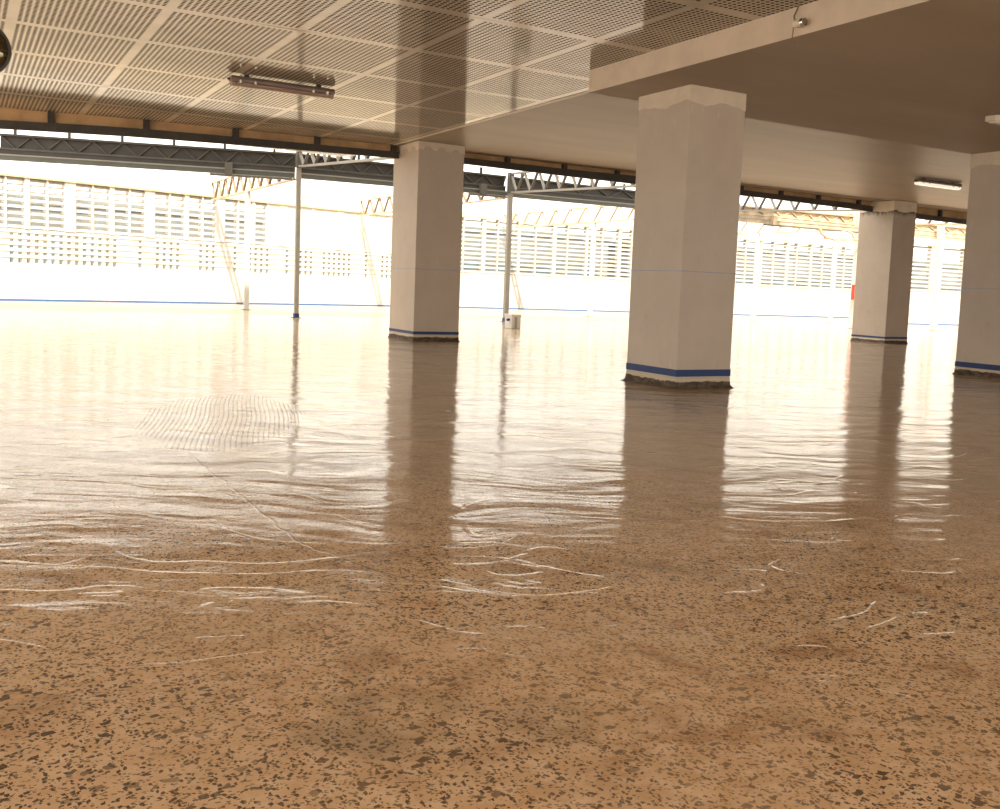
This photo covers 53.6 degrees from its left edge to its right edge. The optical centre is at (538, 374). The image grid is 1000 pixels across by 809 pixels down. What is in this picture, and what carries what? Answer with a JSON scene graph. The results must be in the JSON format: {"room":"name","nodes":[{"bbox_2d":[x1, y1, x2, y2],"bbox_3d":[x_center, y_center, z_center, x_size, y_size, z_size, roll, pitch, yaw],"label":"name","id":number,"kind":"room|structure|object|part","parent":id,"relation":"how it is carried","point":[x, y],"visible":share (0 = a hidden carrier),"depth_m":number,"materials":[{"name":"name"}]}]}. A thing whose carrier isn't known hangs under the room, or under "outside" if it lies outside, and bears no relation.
{"room":"flooded parking garage","nodes":[
{"label":"flooded parking garage","id":0,"kind":"room"},
{"bbox_2d":[0,167,391,305],"bbox_3d":[-15.129,-4.274,30.759,0.322,3.970,30.898,7,7,40],"label":"wall","id":1,"kind":"structure","parent":0,"point":[329,276],"depth_m":33.95,"materials":[{"name":"white paint"}]},
{"bbox_2d":[1,0,730,135],"bbox_3d":[9.600,-10.204,13.072,42.000,13.725,23.900,-1,6,-30],"label":"roof","id":2,"kind":"structure","parent":0,"point":[388,0],"depth_m":11.83,"materials":[{"name":"metal"}]},
{"bbox_2d":[0,0,970,212],"bbox_3d":[9.661,-3.284,13.348,41.755,0.034,25.280,-1,6,-30],"label":"ceiling","id":3,"kind":"structure","parent":0,"point":[92,41],"depth_m":12.09,"materials":[{"name":"white paint"}]},
{"bbox_2d":[0,29,11,71],"bbox_3d":[-3.372,-2.475,5.959,0.336,1.321,0.155,-1,6,-30],"label":"convex mirror","id":4,"kind":"object","parent":3,"relation":"hanging from","point":[5,47],"visible":1,"depth_m":6.05,"materials":[{"name":"plastic"}]},
{"bbox_2d":[0,111,398,158],"bbox_3d":[-8.587,-3.997,15.464,13.104,0.385,0.402,0,5,-22],"label":"rail","id":5,"kind":"object","parent":3,"relation":"hanging from","point":[146,132],"visible":1,"depth_m":16.39,"materials":[{"name":"black metal"}]},
{"bbox_2d":[227,75,334,99],"bbox_3d":[-3.248,-3.640,12.485,1.345,0.147,0.178,-1,6,-30],"label":"ceiling light","id":6,"kind":"object","parent":3,"relation":"attached to","point":[245,81],"visible":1,"depth_m":12.42,"materials":[{"name":"brown plastic"}]},
{"bbox_2d":[0,108,966,218],"bbox_3d":[4.025,-4.174,22.652,42.012,0.335,1.666,-1,6,-29],"label":"ceiling beam","id":7,"kind":"structure","parent":3,"relation":"attached to","point":[5,114],"depth_m":16.91,"materials":[{"name":"grey metal"}]},
{"bbox_2d":[393,91,588,144],"bbox_3d":[-0.704,-3.807,14.662,0.060,0.015,7.600,-1,6,-30],"label":"trim","id":8,"kind":"structure","parent":3,"relation":"attached to","point":[586,92],"depth_m":14.41,"materials":[{"name":"white plastic"}]},
{"bbox_2d":[464,157,872,211],"bbox_3d":[3.331,-4.127,21.581,11.888,0.252,0.162,-1,6,-32],"label":"rail","id":9,"kind":"object","parent":3,"relation":"hanging from","point":[563,171],"visible":0.72,"depth_m":20.31,"materials":[{"name":"black metal"}]},
{"bbox_2d":[914,178,961,189],"bbox_3d":[8.043,-3.852,19.945,1.335,0.137,0.178,-1,6,-30],"label":"ceiling light","id":10,"kind":"object","parent":3,"relation":"attached to","point":[917,181],"visible":1,"depth_m":19.85,"materials":[{"name":"white plastic"}]},
{"bbox_2d":[916,210,966,223],"bbox_3d":[15.543,-4.247,29.398,15.354,0.413,0.090,-1,6,-33],"label":"rail","id":11,"kind":"object","parent":3,"relation":"hanging from","point":[938,217],"visible":0.31,"depth_m":26.23,"materials":[{"name":"black metal"}]},
{"bbox_2d":[0,301,999,808],"bbox_3d":[5.169,-0.656,22.785,92.000,0.201,62.000,-1,6,-30],"label":"floor","id":12,"kind":"structure","parent":0,"point":[247,561],"depth_m":3.71,"materials":[{"name":"stone"}]},
{"bbox_2d":[241,191,250,309],"bbox_3d":[-8.897,-3.771,30.128,0.240,3.580,0.240,-1,6,-30],"label":"post","id":13,"kind":"object","parent":12,"relation":"on","point":[247,194],"visible":0.99,"depth_m":30.08,"materials":[{"name":"white paint"}]},
{"bbox_2d":[211,176,295,200],"bbox_3d":[-8.826,-5.864,29.965,0.080,0.630,9.750,-1,6,-30],"label":"roof truss","id":14,"kind":"object","parent":13,"relation":"attached to","point":[260,182],"visible":0.62,"depth_m":31.02,"materials":[{"name":"beige metal"}]},
{"bbox_2d":[291,168,300,317],"bbox_3d":[-6.267,-3.410,25.655,0.210,3.860,0.210,-1,6,-30],"label":"post","id":15,"kind":"object","parent":12,"relation":"on","point":[298,170],"visible":0.99,"depth_m":25.61,"materials":[{"name":"metal"}]},
{"bbox_2d":[0,130,294,179],"bbox_3d":[-9.674,-5.507,24.672,6.994,0.885,0.375,1,5,-13],"label":"roof truss","id":16,"kind":"object","parent":15,"relation":"attached to","point":[224,161],"visible":0.95,"depth_m":24.74,"materials":[{"name":"metal"}]},
{"bbox_2d":[295,152,393,167],"bbox_3d":[-4.183,-4.982,22.152,0.140,0.885,7.992,-1,6,-31],"label":"roof truss","id":17,"kind":"object","parent":15,"relation":"attached to","point":[300,162],"visible":0.33,"depth_m":23.72,"materials":[{"name":"metal"}]},
{"bbox_3d":[-6.180,-5.569,25.464,0.140,0.460,0.180,-1,6,-31],"label":"plate","id":18,"kind":"part","parent":17,"relation":"part of","materials":[{"name":"grey metal"}]},
{"bbox_2d":[301,154,507,197],"bbox_3d":[-3.520,-5.486,27.047,6.050,0.849,0.375,-1,6,-30],"label":"girder","id":19,"kind":"object","parent":15,"relation":"attached to","point":[370,172],"visible":0.44,"depth_m":26.61,"materials":[{"name":"metal"}]},
{"bbox_2d":[388,141,464,341],"bbox_3d":[-2.075,-2.404,18.169,0.953,3.515,1.210,-1,6,-30],"label":"column","id":20,"kind":"structure","parent":12,"relation":"on","point":[428,177],"depth_m":17.72,"materials":[{"name":"grey paint"}]},
{"bbox_2d":[500,193,512,321],"bbox_3d":[-0.906,-3.403,28.811,0.230,3.720,0.230,-1,6,-30],"label":"post","id":21,"kind":"object","parent":12,"relation":"on","point":[510,195],"visible":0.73,"depth_m":28.75,"materials":[{"name":"metal"}]},
{"bbox_2d":[507,171,634,192],"bbox_3d":[0.957,-4.998,25.175,0.140,0.935,8.003,0,6,-27],"label":"roof truss","id":22,"kind":"object","parent":21,"relation":"attached to","point":[511,185],"visible":0.55,"depth_m":26.59,"materials":[{"name":"metal"}]},
{"bbox_3d":[-0.820,-5.548,28.620,0.140,0.590,0.180,0,6,-27],"label":"plate","id":23,"kind":"part","parent":22,"relation":"part of","materials":[{"name":"grey metal"}]},
{"bbox_2d":[513,174,634,208],"bbox_3d":[2.223,-5.580,30.489,6.994,0.767,0.250,-1,6,-30],"label":"girder","id":24,"kind":"object","parent":21,"relation":"attached to","point":[614,197],"visible":0.44,"depth_m":29.93,"materials":[{"name":"metal"}]},
{"bbox_2d":[504,314,520,328],"bbox_3d":[-0.680,-1.328,24.546,0.350,0.360,0.384,-1,6,-30],"label":"box","id":25,"kind":"object","parent":12,"relation":"on","point":[512,321],"visible":1,"depth_m":24.42,"materials":[{"name":"paint"}]},
{"bbox_3d":[-0.645,-1.478,24.553,0.280,0.060,0.380,-1,6,-30],"label":"lid","id":26,"kind":"part","parent":25,"relation":"part of","materials":[{"name":"white paint"}]},
{"bbox_2d":[587,223,595,316],"bbox_3d":[2.034,-4.023,37.932,0.240,3.580,0.240,-1,6,-30],"label":"post","id":27,"kind":"object","parent":12,"relation":"on","point":[593,225],"visible":1,"depth_m":37.88,"materials":[{"name":"white paint"}]},
{"bbox_2d":[503,206,633,228],"bbox_3d":[1.803,-6.173,38.283,0.080,0.630,13.350,-1,6,-30],"label":"roof truss","id":28,"kind":"object","parent":27,"relation":"attached to","point":[601,207],"visible":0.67,"depth_m":39.28,"materials":[{"name":"beige metal"}]},
{"bbox_2d":[622,84,746,389],"bbox_3d":[1.654,-1.517,11.266,0.872,3.265,1.034,-1,6,-30],"label":"column","id":29,"kind":"structure","parent":12,"relation":"on","point":[690,143],"depth_m":10.92,"materials":[{"name":"grey paint"}]},
{"bbox_2d":[751,234,760,320],"bbox_3d":[8.928,-3.992,40.710,0.240,3.580,0.240,-1,6,-30],"label":"post","id":30,"kind":"object","parent":12,"relation":"on","point":[758,236],"visible":0.98,"depth_m":40.66,"materials":[{"name":"white paint"}]},
{"bbox_2d":[738,213,853,234],"bbox_3d":[8.141,-6.248,42.004,0.080,0.630,13.350,-1,6,-30],"label":"roof truss","id":31,"kind":"object","parent":30,"relation":"attached to","point":[745,224],"visible":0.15,"depth_m":39.75,"materials":[{"name":"beige metal"}]},
{"bbox_2d":[828,241,837,322],"bbox_3d":[12.694,-4.016,42.690,0.240,3.580,0.240,-1,6,-30],"label":"post","id":32,"kind":"object","parent":12,"relation":"on","point":[835,243],"visible":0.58,"depth_m":42.64,"materials":[{"name":"white paint"}]},
{"bbox_2d":[848,211,859,328],"bbox_3d":[11.617,-3.815,36.133,0.320,4.250,0.320,-1,6,-30],"label":"post","id":33,"kind":"object","parent":12,"relation":"on","point":[858,212],"visible":0.28,"depth_m":36.09,"materials":[{"name":"white paint"}]},
{"bbox_2d":[818,227,857,240],"bbox_3d":[10.800,-4.964,35.157,2.413,0.442,0.211,-1,6,-33],"label":"pipe","id":34,"kind":"object","parent":33,"relation":"attached to","point":[839,238],"visible":0.81,"depth_m":35.08,"materials":[{"name":"beige metal"}]},
{"bbox_2d":[851,285,854,299],"bbox_3d":[11.552,-2.995,35.925,0.360,0.550,0.200,-1,6,-30],"label":"box","id":35,"kind":"object","parent":33,"relation":"attached to","point":[853,286],"visible":0.22,"depth_m":35.87,"materials":[{"name":"red paint"}]},
{"bbox_2d":[915,220,965,224],"bbox_3d":[12.741,-5.133,32.385,0.140,0.835,7.719,1,5,-16],"label":"roof truss","id":36,"kind":"object","parent":33,"relation":"attached to","point":[927,221],"visible":0.16,"depth_m":31.92,"materials":[{"name":"beige metal"}]},
{"bbox_2d":[850,200,916,343],"bbox_3d":[8.724,-2.578,25.028,0.887,3.515,1.127,-1,6,-30],"label":"column","id":37,"kind":"structure","parent":12,"relation":"on","point":[886,234],"depth_m":24.66,"materials":[{"name":"grey paint"}]},
{"bbox_2d":[930,225,944,330],"bbox_3d":[15.369,-3.766,38.137,0.300,4.100,0.300,-1,6,-30],"label":"post","id":38,"kind":"object","parent":12,"relation":"on","point":[940,228],"visible":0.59,"depth_m":38.07,"materials":[{"name":"white paint"}]},
{"bbox_2d":[914,222,965,241],"bbox_3d":[15.011,-5.519,38.021,7.514,0.580,0.250,-1,6,-30],"label":"girder","id":39,"kind":"object","parent":38,"relation":"attached to","point":[952,233],"visible":0.27,"depth_m":38.38,"materials":[{"name":"beige metal"}]},
{"bbox_2d":[952,151,999,378],"bbox_3d":[6.969,-1.592,14.519,0.898,3.265,1.146,-1,6,-30],"label":"column","id":40,"kind":"structure","parent":12,"relation":"on","point":[978,339],"depth_m":14.50,"materials":[{"name":"grey paint"}]},
{"bbox_3d":[5.268,-3.476,32.436,0.250,3.720,0.250,-1,6,-30],"label":"post","id":41,"kind":"object","parent":12,"relation":"on","visible":0},
{"bbox_2d":[738,205,858,232],"bbox_3d":[8.489,-5.414,34.122,7.116,0.662,0.375,-1,6,-30],"label":"girder","id":42,"kind":"object","parent":41,"relation":"attached to","point":[789,219],"visible":0.68,"depth_m":34.54,"materials":[{"name":"beige metal"}]},
{"bbox_2d":[739,197,859,210],"bbox_3d":[6.971,-5.065,29.114,0.140,0.855,7.302,0,6,-27],"label":"roof truss","id":43,"kind":"object","parent":41,"relation":"attached to","point":[794,208],"visible":0.3,"depth_m":28.86,"materials":[{"name":"metal"}]},
{"bbox_2d":[459,211,853,317],"bbox_3d":[8.117,-5.210,50.459,30.801,4.220,0.321,-1,6,-31],"label":"wall","id":44,"kind":"structure","parent":0,"point":[478,289],"depth_m":47.27,"materials":[{"name":"white paint"}]},
{"bbox_2d":[589,0,999,153],"bbox_3d":[17.015,-2.801,12.630,29.810,0.280,14.230,-1,6,-30],"label":"ceiling","id":45,"kind":"structure","parent":0,"point":[926,73],"depth_m":9.76,"materials":[{"name":"paint"}]},
{"bbox_2d":[792,5,807,43],"bbox_3d":[2.198,-2.963,8.336,0.088,0.327,0.142,-1,6,-30],"label":"security camera","id":46,"kind":"object","parent":45,"relation":"attached to","point":[802,22],"visible":1,"depth_m":8.32,"materials":[{"name":"white plastic"}]},
{"bbox_2d":[985,115,999,124],"bbox_3d":[5.831,-3.004,11.895,1.258,0.082,0.160,-1,6,-30],"label":"ceiling light","id":47,"kind":"object","parent":45,"relation":"attached to","point":[993,119],"visible":1,"depth_m":11.58,"materials":[{"name":"white plastic"}]},
{"bbox_2d":[988,121,999,124],"bbox_3d":[5.833,-2.971,11.900,1.190,0.016,0.120,-1,6,-30],"label":"diffuser","id":48,"kind":"object","parent":47,"relation":"attached to","point":[992,122],"depth_m":11.61,"materials":[{"name":"white plastic"}]},
{"bbox_2d":[908,239,964,325],"bbox_3d":[23.462,-4.428,50.018,16.800,3.970,0.320,-1,6,-30],"label":"wall","id":49,"kind":"structure","parent":0,"point":[920,302],"depth_m":47.21,"materials":[{"name":"white paint"}]},
{"label":"outside","id":50,"kind":"structure","parent":0,"visible":0},
{"bbox_2d":[0,193,265,271],"bbox_3d":[-37.892,-2.592,62.509,38.600,17.200,14.600,-1,6,-30],"label":"building","id":51,"kind":"structure","parent":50,"point":[12,195],"depth_m":60.27,"materials":[{"name":"white concrete"}]},
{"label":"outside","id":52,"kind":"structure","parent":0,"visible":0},
{"bbox_2d":[278,227,613,278],"bbox_3d":[-9.866,-3.835,85.856,28.600,17.800,14.600,-1,6,-30],"label":"building","id":53,"kind":"structure","parent":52,"point":[465,227],"depth_m":82.36,"materials":[{"name":"white concrete"}]},
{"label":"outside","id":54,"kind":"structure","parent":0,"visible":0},
{"bbox_2d":[607,239,958,293],"bbox_3d":[30.806,-4.012,107.438,60.600,17.600,14.600,-1,6,-30],"label":"building","id":55,"kind":"structure","parent":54,"point":[622,239],"depth_m":95.38,"materials":[{"name":"white concrete"}]},
{"bbox_3d":[-3.685,-3.863,33.535,0.240,3.580,0.240,-1,6,-30],"label":"post","id":56,"kind":"object","parent":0,"visible":0},
{"bbox_2d":[359,178,505,215],"bbox_3d":[-4.043,-6.038,34.100,0.080,0.630,12.050,-1,6,-30],"label":"roof truss","id":57,"kind":"object","parent":56,"relation":"attached to","point":[389,196],"visible":0.41,"depth_m":36.96,"materials":[{"name":"beige metal"}]}
]}

